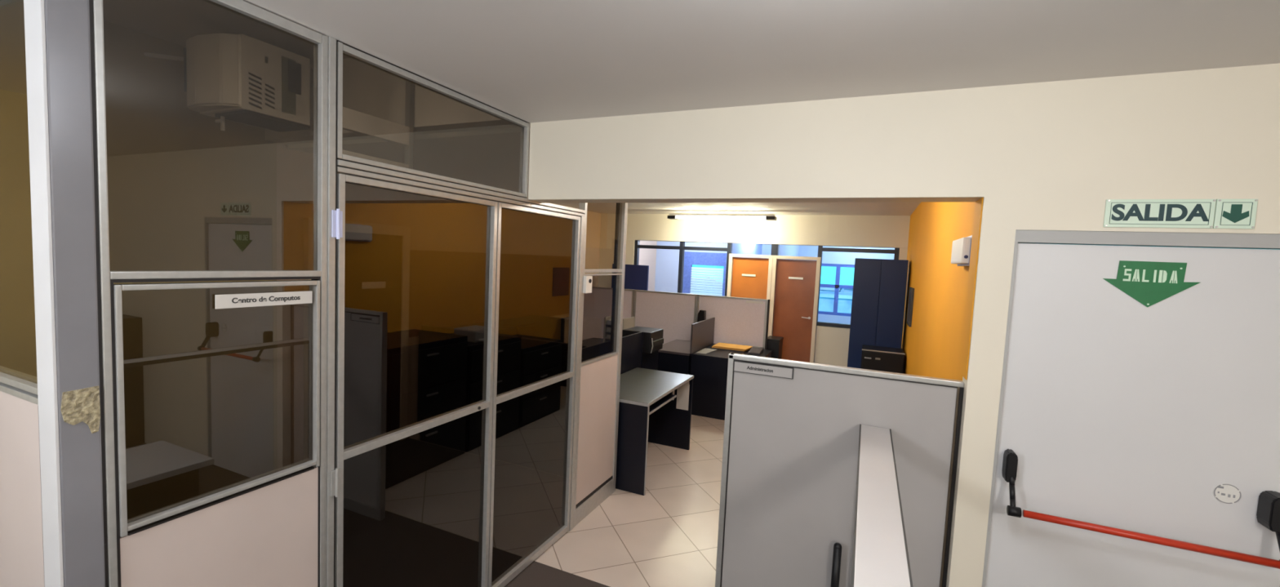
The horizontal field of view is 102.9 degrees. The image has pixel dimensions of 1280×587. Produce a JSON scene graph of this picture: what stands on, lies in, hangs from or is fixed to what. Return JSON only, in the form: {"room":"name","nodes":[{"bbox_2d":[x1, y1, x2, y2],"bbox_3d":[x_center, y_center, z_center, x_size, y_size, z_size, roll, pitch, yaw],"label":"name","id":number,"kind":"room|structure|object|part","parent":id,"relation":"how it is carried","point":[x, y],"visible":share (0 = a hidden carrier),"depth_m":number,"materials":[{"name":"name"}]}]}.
{"room":"office","nodes":[
{"label":"office","id":0,"kind":"room"},
{"bbox_2d":[0,0,657,377],"bbox_3d":[-2.329,-0.159,4.982,0.100,3.180,13.200,4,4,24],"label":"wall","id":1,"kind":"structure","parent":0,"point":[18,353],"depth_m":2.68,"materials":[{"name":"paint"}]},
{"bbox_2d":[0,365,44,586],"bbox_3d":[-2.506,0.352,1.742,2.270,2.590,0.047,4,4,24],"label":"wall panel","id":2,"kind":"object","parent":1,"relation":"in","point":[21,535],"depth_m":1.34,"materials":[{"name":"metal"}]},
{"bbox_3d":[-2.506,0.352,1.744,2.268,2.590,0.045,4,4,24],"label":"frame","id":3,"kind":"part","parent":2,"relation":"part of","materials":[{"name":"metal"}]},
{"bbox_2d":[504,414,724,586],"bbox_3d":[0.925,1.710,3.616,7.200,0.060,13.200,4,4,24],"label":"floor","id":4,"kind":"structure","parent":0,"point":[667,535],"depth_m":3.50,"materials":[{"name":"tile"}]},
{"bbox_2d":[23,0,105,586],"bbox_3d":[-1.422,0.434,1.278,0.092,2.590,0.080,4,4,24],"label":"post","id":5,"kind":"object","parent":4,"relation":"on","point":[57,32],"visible":1,"depth_m":1.22,"materials":[{"name":"grey metal"}]},
{"bbox_3d":[-1.439,0.435,1.245,0.089,2.590,0.006,4,4,24],"label":"post","id":6,"kind":"part","parent":5,"relation":"part of","materials":[{"name":"white metal"}]},
{"bbox_2d":[88,0,326,586],"bbox_3d":[-1.266,0.423,1.571,0.049,2.586,0.584,4,4,24],"label":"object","id":7,"kind":"structure","parent":4,"relation":"on","point":[209,116],"depth_m":1.50,"materials":[{"name":"metal"}]},
{"bbox_3d":[-1.227,-0.452,1.516,0.005,0.769,0.544,4,4,24],"label":"pane","id":8,"kind":"part","parent":7,"relation":"part of","materials":[{"name":"clear glass"}]},
{"bbox_3d":[-1.258,0.296,1.567,0.049,0.663,0.531,4,4,24],"label":"sash","id":9,"kind":"part","parent":7,"relation":"part of","materials":[{"name":"metal"}]},
{"bbox_3d":[-1.257,0.292,1.567,0.005,0.625,0.506,4,4,24],"label":"pane","id":10,"kind":"part","parent":7,"relation":"part of","materials":[{"name":"clear glass"}]},
{"bbox_3d":[-1.296,1.172,1.626,0.024,1.083,0.531,4,4,24],"label":"panel","id":11,"kind":"part","parent":7,"relation":"part of","materials":[{"name":"white laminate"}]},
{"bbox_2d":[214,290,312,309],"bbox_3d":[-1.193,0.018,1.634,0.005,0.042,0.286,4,4,24],"label":"sign","id":12,"kind":"object","parent":7,"relation":"attached to","point":[248,300],"visible":1,"depth_m":1.62,"materials":[{"name":"white plastic"}]},
{"bbox_2d":[324,35,336,586],"bbox_3d":[-1.141,0.407,1.853,0.047,2.590,0.034,4,4,24],"label":"post","id":13,"kind":"object","parent":4,"relation":"on","point":[331,42],"visible":0.57,"depth_m":1.82,"materials":[{"name":"metal"}]},
{"bbox_2d":[573,202,627,527],"bbox_3d":[-0.303,0.316,3.749,0.069,2.588,0.647,4,4,24],"label":"window","id":14,"kind":"structure","parent":4,"relation":"on","point":[599,377],"depth_m":3.83,"materials":[{"name":"metal"}]},
{"bbox_2d":[582,275,592,293],"bbox_3d":[-0.352,-0.060,3.450,0.031,0.115,0.080,4,4,24],"label":"switch box","id":15,"kind":"object","parent":14,"relation":"attached to","point":[587,281],"visible":1,"depth_m":3.42,"materials":[{"name":"white plastic"}]},
{"bbox_3d":[-0.324,0.974,3.784,0.024,0.980,0.568,4,4,24],"label":"panel","id":16,"kind":"part","parent":14,"relation":"part of","materials":[{"name":"white laminate"}]},
{"bbox_2d":[582,286,634,340],"bbox_3d":[-0.529,0.616,7.813,0.920,1.412,0.045,4,4,24],"label":"screen","id":17,"kind":"object","parent":4,"relation":"on","point":[597,304],"visible":0.19,"depth_m":7.83,"materials":[{"name":"fabric"}]},
{"bbox_3d":[-0.529,0.616,7.813,0.920,1.412,0.045,4,4,24],"label":"frame","id":18,"kind":"part","parent":17,"relation":"part of","materials":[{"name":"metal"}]},
{"bbox_2d":[581,331,644,373],"bbox_3d":[-0.263,0.985,4.905,0.034,1.100,1.285,4,4,24],"label":"divider","id":19,"kind":"object","parent":4,"relation":"on","point":[632,348],"visible":0.22,"depth_m":5.11,"materials":[{"name":"black laminate"}]},
{"bbox_2d":[582,337,658,370],"bbox_3d":[-0.316,1.028,5.992,0.920,0.860,0.620,4,4,24],"label":"desk","id":20,"kind":"object","parent":4,"relation":"on","point":[650,361],"visible":0.18,"depth_m":5.92,"materials":[{"name":"black laminate"}]},
{"bbox_2d":[622,326,663,353],"bbox_3d":[0.047,0.516,5.713,0.376,0.228,0.386,4,4,24],"label":"printer","id":21,"kind":"object","parent":20,"relation":"on","point":[653,340],"visible":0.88,"depth_m":5.59,"materials":[{"name":"black plastic"}]},
{"bbox_2d":[651,337,663,346],"bbox_3d":[0.198,0.543,5.651,0.025,0.060,0.300,4,4,24],"label":"tray","id":22,"kind":"object","parent":21,"relation":"on","point":[657,342],"depth_m":5.63,"materials":[{"name":"black plastic"}]},
{"bbox_3d":[0.071,1.072,5.821,0.030,0.830,0.580,4,4,24],"label":"panel","id":23,"kind":"part","parent":20,"relation":"part of","materials":[{"name":"black laminate"}]},
{"bbox_3d":[-0.249,0.559,5.950,0.250,0.082,0.300,4,4,24],"label":"document tray","id":24,"kind":"object","parent":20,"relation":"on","visible":0},
{"bbox_2d":[603,331,610,339],"bbox_3d":[-0.245,0.477,5.944,0.250,0.082,0.300,4,4,24],"label":"document tray","id":25,"kind":"object","parent":24,"relation":"on","point":[606,335],"visible":0.21,"depth_m":5.86,"materials":[{"name":"grey plastic"}]},
{"bbox_2d":[603,324,634,332],"bbox_3d":[-0.241,0.396,5.939,0.250,0.082,0.300,4,4,24],"label":"document tray","id":26,"kind":"object","parent":25,"relation":"on","point":[606,327],"visible":0.41,"depth_m":5.85,"materials":[{"name":"grey plastic"}]},
{"bbox_2d":[604,315,635,326],"bbox_3d":[-0.238,0.314,5.933,0.250,0.082,0.300,4,4,24],"label":"document tray","id":27,"kind":"object","parent":26,"relation":"on","point":[607,320],"visible":0.61,"depth_m":5.85,"materials":[{"name":"grey plastic"}]},
{"bbox_2d":[611,263,648,290],"bbox_3d":[-0.189,0.431,8.077,0.620,1.775,0.040,4,4,24],"label":"notice board","id":28,"kind":"object","parent":4,"relation":"on","point":[636,277],"visible":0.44,"depth_m":7.97,"materials":[{"name":"blue"}]},
{"bbox_2d":[615,367,693,495],"bbox_3d":[-0.001,1.188,4.676,0.621,0.750,1.157,4,4,24],"label":"office desk","id":29,"kind":"object","parent":4,"relation":"on","point":[648,411],"visible":0.74,"depth_m":4.35,"materials":[{"name":"grey wood"}]},
{"bbox_3d":[-0.221,1.227,4.169,0.596,0.722,0.025,4,4,24],"label":"panel","id":30,"kind":"part","parent":29,"relation":"part of","materials":[{"name":"black laminate"}]},
{"bbox_2d":[648,390,676,414],"bbox_3d":[0.019,0.918,4.447,0.404,0.122,0.685,4,4,24],"label":"keyboard tray","id":31,"kind":"object","parent":29,"relation":"on","point":[657,403],"depth_m":4.36,"materials":[{"name":"grey"}]},
{"bbox_3d":[0.234,1.178,5.186,0.596,0.722,0.025,4,4,24],"label":"panel","id":32,"kind":"part","parent":29,"relation":"part of","materials":[{"name":"black laminate"}]},
{"bbox_2d":[675,381,689,410],"bbox_3d":[0.426,1.010,5.071,0.125,0.290,0.008,4,4,24],"label":"sheet","id":33,"kind":"object","parent":29,"relation":"attached to","point":[682,392],"visible":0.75,"depth_m":5.07,"materials":[{"name":"grey paper"}]},
{"bbox_2d":[633,289,697,344],"bbox_3d":[0.337,0.682,7.429,0.970,1.412,0.045,4,4,24],"label":"screen","id":34,"kind":"object","parent":4,"relation":"on","point":[674,313],"visible":0.43,"depth_m":7.37,"materials":[{"name":"fabric"}]},
{"bbox_3d":[0.337,0.682,7.429,0.970,1.412,0.045,4,4,24],"label":"frame","id":35,"kind":"part","parent":34,"relation":"part of","materials":[{"name":"fabric"}]},
{"bbox_2d":[657,339,691,374],"bbox_3d":[0.545,1.068,6.784,0.515,0.750,0.955,4,4,24],"label":"office desk","id":36,"kind":"object","parent":4,"relation":"on","point":[674,356],"visible":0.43,"depth_m":6.35,"materials":[{"name":"black laminate"}]},
{"bbox_3d":[0.360,1.102,6.373,0.495,0.722,0.020,4,4,24],"label":"panel","id":37,"kind":"part","parent":36,"relation":"part of","materials":[{"name":"black laminate"}]},
{"bbox_3d":[0.764,1.098,6.696,0.020,0.722,0.900,4,4,24],"label":"panel","id":38,"kind":"part","parent":36,"relation":"part of","materials":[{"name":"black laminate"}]},
{"bbox_2d":[697,309,706,322],"bbox_3d":[0.851,0.457,7.076,0.170,0.454,0.120,4,4,24],"label":"speaker","id":39,"kind":"object","parent":36,"relation":"on","point":[702,313],"visible":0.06,"depth_m":7.04},
{"bbox_2d":[689,343,772,420],"bbox_3d":[1.166,1.115,6.509,0.825,0.750,0.955,4,4,24],"label":"office desk","id":40,"kind":"object","parent":4,"relation":"on","point":[709,371],"visible":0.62,"depth_m":6.16,"materials":[{"name":"black laminate"}]},
{"bbox_2d":[689,317,715,353],"bbox_3d":[0.821,0.531,6.627,0.020,0.363,0.970,4,4,24],"label":"divider","id":41,"kind":"object","parent":40,"relation":"on","point":[702,334],"visible":1,"depth_m":6.55,"materials":[{"name":"grey fabric"}]},
{"bbox_2d":[696,347,717,354],"bbox_3d":[0.840,0.726,6.420,0.160,0.006,0.390,4,4,24],"label":"paper sheet","id":42,"kind":"object","parent":40,"relation":"on","point":[704,351],"visible":1,"depth_m":6.41,"materials":[{"name":"grey paper"}]},
{"bbox_3d":[0.980,1.149,6.098,0.805,0.722,0.020,4,4,24],"label":"panel","id":43,"kind":"part","parent":40,"relation":"part of","materials":[{"name":"black laminate"}]},
{"bbox_2d":[711,342,752,351],"bbox_3d":[1.215,0.707,6.706,0.490,0.038,0.320,4,4,24],"label":"stack","id":44,"kind":"object","parent":40,"relation":"on","point":[739,348],"visible":0.86,"depth_m":6.62,"materials":[{"name":"orange paper"}]},
{"bbox_2d":[747,346,763,355],"bbox_3d":[1.476,0.721,6.491,0.140,0.064,0.280,4,4,24],"label":"calculator","id":45,"kind":"object","parent":40,"relation":"on","point":[757,350],"visible":1,"depth_m":6.45,"materials":[{"name":"grey plastic"}]},
{"bbox_2d":[696,294,769,349],"bbox_3d":[1.238,0.750,7.030,0.995,1.412,0.045,4,4,24],"label":"cubicle partition","id":46,"kind":"object","parent":4,"relation":"on","point":[737,322],"visible":0.41,"depth_m":6.96,"materials":[{"name":"fabric"}]},
{"bbox_2d":[746,300,763,303],"bbox_3d":[1.538,0.115,6.837,0.230,0.032,0.004,4,4,24],"label":"name plate","id":47,"kind":"object","parent":46,"relation":"attached to","point":[747,301],"visible":1,"depth_m":6.83,"materials":[{"name":"white plastic"}]},
{"bbox_2d":[766,335,783,359],"bbox_3d":[1.834,1.045,7.059,0.190,0.875,0.330,4,4,24],"label":"base cabinet","id":48,"kind":"object","parent":4,"relation":"on","point":[775,344],"visible":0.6,"depth_m":6.89,"materials":[{"name":"black plastic"}]},
{"bbox_3d":[1.854,0.627,7.031,0.190,0.035,0.330,4,4,24],"label":"lid","id":49,"kind":"part","parent":48,"relation":"part of","materials":[{"name":"black plastic"}]},
{"bbox_2d":[715,352,964,586],"bbox_3d":[0.831,1.044,2.298,0.972,1.440,0.102,4,4,24],"label":"partition panel","id":50,"kind":"object","parent":4,"relation":"on","point":[788,481],"visible":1,"depth_m":2.31,"materials":[{"name":"metal"}]},
{"bbox_2d":[733,360,794,378],"bbox_3d":[0.578,0.357,2.392,0.273,0.051,0.012,4,4,24],"label":"name plate","id":51,"kind":"object","parent":50,"relation":"attached to","point":[786,372],"visible":1,"depth_m":2.38,"materials":[{"name":"white plastic"}]},
{"bbox_3d":[0.870,1.302,2.277,0.034,0.412,0.071,4,4,24],"label":"pull handle","id":52,"kind":"part","parent":50,"relation":"part of","materials":[{"name":"black plastic"}]},
{"bbox_2d":[847,257,908,368],"bbox_3d":[2.865,0.585,6.231,0.565,2.000,0.450,4,4,24],"label":"tall cabinet","id":53,"kind":"object","parent":4,"relation":"on","point":[879,285],"visible":0.56,"depth_m":6.00,"materials":[{"name":"blue wood"}]},
{"bbox_3d":[2.652,0.568,6.088,0.282,1.935,0.018,4,4,24],"label":"door","id":54,"kind":"part","parent":53,"relation":"part of","materials":[{"name":"blue plastic"}]},
{"bbox_3d":[2.908,0.587,5.975,0.271,1.935,0.018,4,4,24],"label":"door","id":55,"kind":"part","parent":53,"relation":"part of","materials":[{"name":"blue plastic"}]},
{"bbox_2d":[851,424,913,586],"bbox_3d":[0.707,1.204,1.615,0.121,1.204,1.377,4,4,24],"label":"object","id":56,"kind":"object","parent":4,"relation":"on","point":[881,558],"visible":1,"depth_m":1.38,"materials":[{"name":"grey laminate"}]},
{"bbox_2d":[860,344,905,373],"bbox_3d":[2.722,1.116,5.804,0.429,0.988,0.452,4,4,24],"label":"base cabinet","id":57,"kind":"object","parent":4,"relation":"on","point":[889,359],"visible":0.27,"depth_m":5.61,"materials":[{"name":"black laminate"}]},
{"bbox_2d":[598,213,910,366],"bbox_3d":[2.658,0.070,8.475,6.200,2.700,2.620,4,4,24],"label":"wall","id":58,"kind":"structure","parent":0,"point":[832,344],"depth_m":7.61,"materials":[{"name":"beige paint"}]},
{"bbox_2d":[633,240,732,296],"bbox_3d":[0.626,-0.227,7.999,1.586,1.172,0.080,4,4,24],"label":"window","id":59,"kind":"structure","parent":58,"relation":"in","point":[682,248],"depth_m":7.95,"materials":[{"name":"black metal"}]},
{"bbox_2d":[682,251,726,296],"bbox_3d":[1.336,-0.099,10.337,0.980,1.460,0.042,4,4,24],"label":"window","id":60,"kind":"structure","parent":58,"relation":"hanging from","point":[691,258],"depth_m":10.34,"materials":[{"name":"blue glass"}]},
{"bbox_2d":[682,264,692,293],"bbox_3d":[0.961,0.003,10.510,0.170,1.200,0.042,4,4,24],"label":"drape","id":61,"kind":"object","parent":60,"relation":"hanging from","point":[687,268],"depth_m":10.47,"materials":[{"name":"white fabric"}]},
{"bbox_2d":[722,266,726,296],"bbox_3d":[1.713,0.060,10.176,0.140,1.200,0.042,4,4,24],"label":"drape","id":62,"kind":"object","parent":60,"relation":"hanging from","point":[724,272],"depth_m":10.16,"materials":[{"name":"white fabric"}]},
{"bbox_2d":[689,266,723,295],"bbox_3d":[1.338,-0.122,10.300,0.666,0.792,0.008,4,4,24],"label":"window blind","id":63,"kind":"object","parent":58,"relation":"attached to","point":[708,271],"visible":0.66,"depth_m":10.29,"materials":[{"name":"white plastic"}]},
{"bbox_2d":[666,213,776,220],"bbox_3d":[1.116,-1.067,7.103,1.520,0.074,0.140,4,4,24],"label":"ceiling lamp","id":64,"kind":"object","parent":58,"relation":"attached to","point":[672,216],"visible":1,"depth_m":7.04,"materials":[{"name":"white plastic"}]},
{"bbox_2d":[726,253,773,337],"bbox_3d":[1.600,0.348,7.580,0.639,2.172,0.120,4,4,24],"label":"door","id":65,"kind":"structure","parent":58,"relation":"in","point":[758,286],"depth_m":7.52,"materials":[{"name":"orange wood"}]},
{"bbox_2d":[742,273,755,276],"bbox_3d":[1.603,-0.269,7.522,0.200,0.030,0.010,4,4,24],"label":"name plate","id":66,"kind":"object","parent":65,"relation":"attached to","point":[750,275],"visible":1,"depth_m":7.51,"materials":[{"name":"white plastic"}]},
{"bbox_2d":[770,244,779,255],"bbox_3d":[1.954,-0.632,7.380,0.095,0.160,0.090,4,4,24],"label":"mullion","id":67,"kind":"structure","parent":58,"relation":"attached to","point":[775,247],"depth_m":7.34,"materials":[{"name":"black metal"}]},
{"bbox_2d":[768,255,821,363],"bbox_3d":[2.190,0.393,7.314,0.652,2.172,0.127,4,4,24],"label":"door","id":68,"kind":"structure","parent":58,"relation":"in","point":[793,303],"depth_m":7.27,"materials":[{"name":"brown wood"}]},
{"bbox_2d":[788,276,803,279],"bbox_3d":[2.213,-0.217,7.251,0.200,0.030,0.010,4,4,24],"label":"name plate","id":69,"kind":"object","parent":68,"relation":"attached to","point":[789,277],"visible":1,"depth_m":7.25,"materials":[{"name":"white plastic"}]},
{"bbox_2d":[817,263,854,316],"bbox_3d":[3.827,-0.055,9.311,1.160,0.940,0.070,4,4,24],"label":"window","id":70,"kind":"structure","parent":58,"relation":"in","point":[837,286],"depth_m":9.38,"materials":[{"name":"blue"}]},
{"bbox_2d":[816,245,899,328],"bbox_3d":[2.936,-0.076,6.973,1.014,1.122,0.080,4,4,24],"label":"window","id":71,"kind":"structure","parent":58,"relation":"in","point":[820,249],"depth_m":7.01,"materials":[{"name":"black metal"}]},
{"bbox_2d":[242,0,1279,215],"bbox_3d":[0.516,-0.884,2.248,7.200,0.080,10.600,4,4,24],"label":"ceiling","id":72,"kind":"structure","parent":0,"point":[530,61],"depth_m":1.66,"materials":[{"name":"paint"}]},
{"bbox_2d":[528,63,1279,586],"bbox_3d":[1.581,0.523,1.972,4.840,2.590,0.160,4,4,24],"label":"wall","id":73,"kind":"structure","parent":0,"point":[1047,155],"depth_m":1.98,"materials":[{"name":"beige paint"}]},
{"bbox_2d":[333,40,529,586],"bbox_3d":[-0.908,0.382,2.376,0.045,2.590,1.111,4,4,24],"label":"window","id":74,"kind":"structure","parent":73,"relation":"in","point":[388,116],"depth_m":2.14,"materials":[{"name":"metal"}]},
{"bbox_3d":[-0.858,-0.702,2.304,0.005,0.359,1.065,4,4,24],"label":"pane","id":75,"kind":"part","parent":74,"relation":"part of","materials":[{"name":"clear glass"}]},
{"bbox_3d":[-0.857,-0.705,2.305,0.045,0.401,1.103,4,4,24],"label":"frame","id":76,"kind":"part","parent":74,"relation":"part of","materials":[{"name":"metal"}]},
{"bbox_2d":[330,160,585,586],"bbox_3d":[-0.785,0.573,2.667,0.061,2.180,1.757,4,4,24],"label":"door","id":77,"kind":"structure","parent":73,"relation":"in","point":[459,308],"depth_m":2.41,"materials":[{"name":"glass"}]},
{"bbox_3d":[-0.990,1.110,2.319,0.005,1.018,0.804,4,4,24],"label":"pane","id":78,"kind":"part","parent":77,"relation":"part of","materials":[{"name":"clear glass"}]},
{"bbox_3d":[-0.943,0.075,2.248,0.005,1.000,0.804,4,4,24],"label":"pane","id":79,"kind":"part","parent":77,"relation":"part of","materials":[{"name":"clear glass"}]},
{"bbox_3d":[-0.648,1.078,3.084,0.005,1.028,0.766,4,4,24],"label":"pane","id":80,"kind":"part","parent":77,"relation":"part of","materials":[{"name":"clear glass"}]},
{"bbox_3d":[-0.600,0.038,3.013,0.005,1.000,0.766,4,4,24],"label":"pane","id":81,"kind":"part","parent":77,"relation":"part of","materials":[{"name":"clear glass"}]},
{"bbox_2d":[959,197,983,380],"bbox_3d":[1.305,0.710,2.112,0.004,2.175,0.145,4,4,24],"label":"door frame","id":82,"kind":"structure","parent":73,"relation":"attached to","point":[979,203],"depth_m":2.05,"materials":[{"name":"orange paint"}]},
{"bbox_2d":[982,229,1279,586],"bbox_3d":[1.779,0.812,1.831,0.883,2.052,0.241,4,4,24],"label":"door","id":83,"kind":"structure","parent":73,"relation":"in","point":[1120,420],"depth_m":1.82,"materials":[{"name":"grey metal"}]},
{"bbox_3d":[1.402,0.753,1.915,0.038,0.144,0.091,4,4,24],"label":"bar arm","id":84,"kind":"part","parent":83,"relation":"part of","materials":[{"name":"black plastic"}]},
{"bbox_2d":[1102,260,1199,306],"bbox_3d":[1.786,-0.031,1.786,0.261,0.160,0.005,4,4,24],"label":"arrow sign","id":85,"kind":"object","parent":83,"relation":"attached to","point":[1149,283],"visible":1,"depth_m":1.79,"materials":[{"name":"green paint"}]},
{"bbox_2d":[1213,483,1241,503],"bbox_3d":[1.991,0.678,1.730,0.068,0.068,0.003,4,4,24],"label":"round sticker","id":86,"kind":"object","parent":83,"relation":"attached to","point":[1226,493],"visible":1,"depth_m":1.73,"materials":[{"name":"white plastic"}]},
{"bbox_3d":[2.059,0.802,1.625,0.038,0.146,0.096,4,4,24],"label":"bar arm","id":87,"kind":"part","parent":83,"relation":"part of","materials":[{"name":"black plastic"}]},
{"bbox_2d":[1102,199,1216,228],"bbox_3d":[1.778,-0.275,1.752,0.284,0.097,0.008,4,4,24],"label":"exit sign","id":88,"kind":"object","parent":73,"relation":"attached to","point":[1126,213],"visible":1,"depth_m":1.75,"materials":[{"name":"white plastic"}]},
{"bbox_2d":[1213,199,1257,229],"bbox_3d":[1.954,-0.261,1.674,0.097,0.097,0.008,4,4,24],"label":"exit sign","id":89,"kind":"object","parent":73,"relation":"attached to","point":[1228,213],"visible":1,"depth_m":1.67,"materials":[{"name":"white plastic"}]},
{"bbox_2d":[901,201,975,380],"bbox_3d":[2.492,0.399,4.388,0.150,2.590,5.000,4,4,24],"label":"wall","id":90,"kind":"structure","parent":0,"point":[932,346],"depth_m":3.62,"materials":[{"name":"paint"}]},
{"bbox_2d":[906,289,911,323],"bbox_3d":[2.881,0.137,5.462,0.002,0.340,0.340,4,4,24],"label":"picture","id":91,"kind":"object","parent":90,"relation":"attached to","point":[910,291],"depth_m":5.43,"materials":[{"name":"grey"}]},
{"bbox_2d":[906,287,914,326],"bbox_3d":[2.890,0.138,5.458,0.023,0.400,0.400,4,4,24],"label":"wall frame","id":92,"kind":"object","parent":90,"relation":"attached to","point":[911,293],"visible":1,"depth_m":5.30,"materials":[{"name":"grey"}]},
{"bbox_2d":[951,235,972,266],"bbox_3d":[1.577,-0.204,2.486,0.061,0.140,0.360,4,4,24],"label":"emergency light","id":93,"kind":"object","parent":90,"relation":"attached to","point":[961,248],"visible":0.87,"depth_m":2.37,"materials":[{"name":"white plastic"}]},
{"label":"outside","id":94,"kind":"structure","parent":0,"visible":0},
{"bbox_2d":[819,287,842,292],"bbox_3d":[11.470,4.349,32.911,2.160,9.620,3.160,4,4,24],"label":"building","id":95,"kind":"structure","parent":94,"point":[828,289],"depth_m":31.04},
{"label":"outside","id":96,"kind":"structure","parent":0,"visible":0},
{"bbox_2d":[696,279,844,295],"bbox_3d":[26.511,6.048,60.806,60.000,13.776,12.000,4,4,24],"label":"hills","id":97,"kind":"structure","parent":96,"point":[842,290],"depth_m":64.33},
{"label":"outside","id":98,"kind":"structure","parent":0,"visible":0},
{"bbox_2d":[818,290,852,313],"bbox_3d":[8.849,4.798,24.236,1.860,9.677,3.160,4,4,24],"label":"building","id":99,"kind":"structure","parent":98,"point":[826,300],"depth_m":22.54,"materials":[{"name":"blue"}]},
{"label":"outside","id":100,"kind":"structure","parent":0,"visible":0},
{"bbox_2d":[842,284,853,293],"bbox_3d":[13.571,4.441,31.976,2.160,9.756,3.160,4,4,24],"label":"building","id":101,"kind":"structure","parent":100,"point":[845,290],"depth_m":30.60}
]}

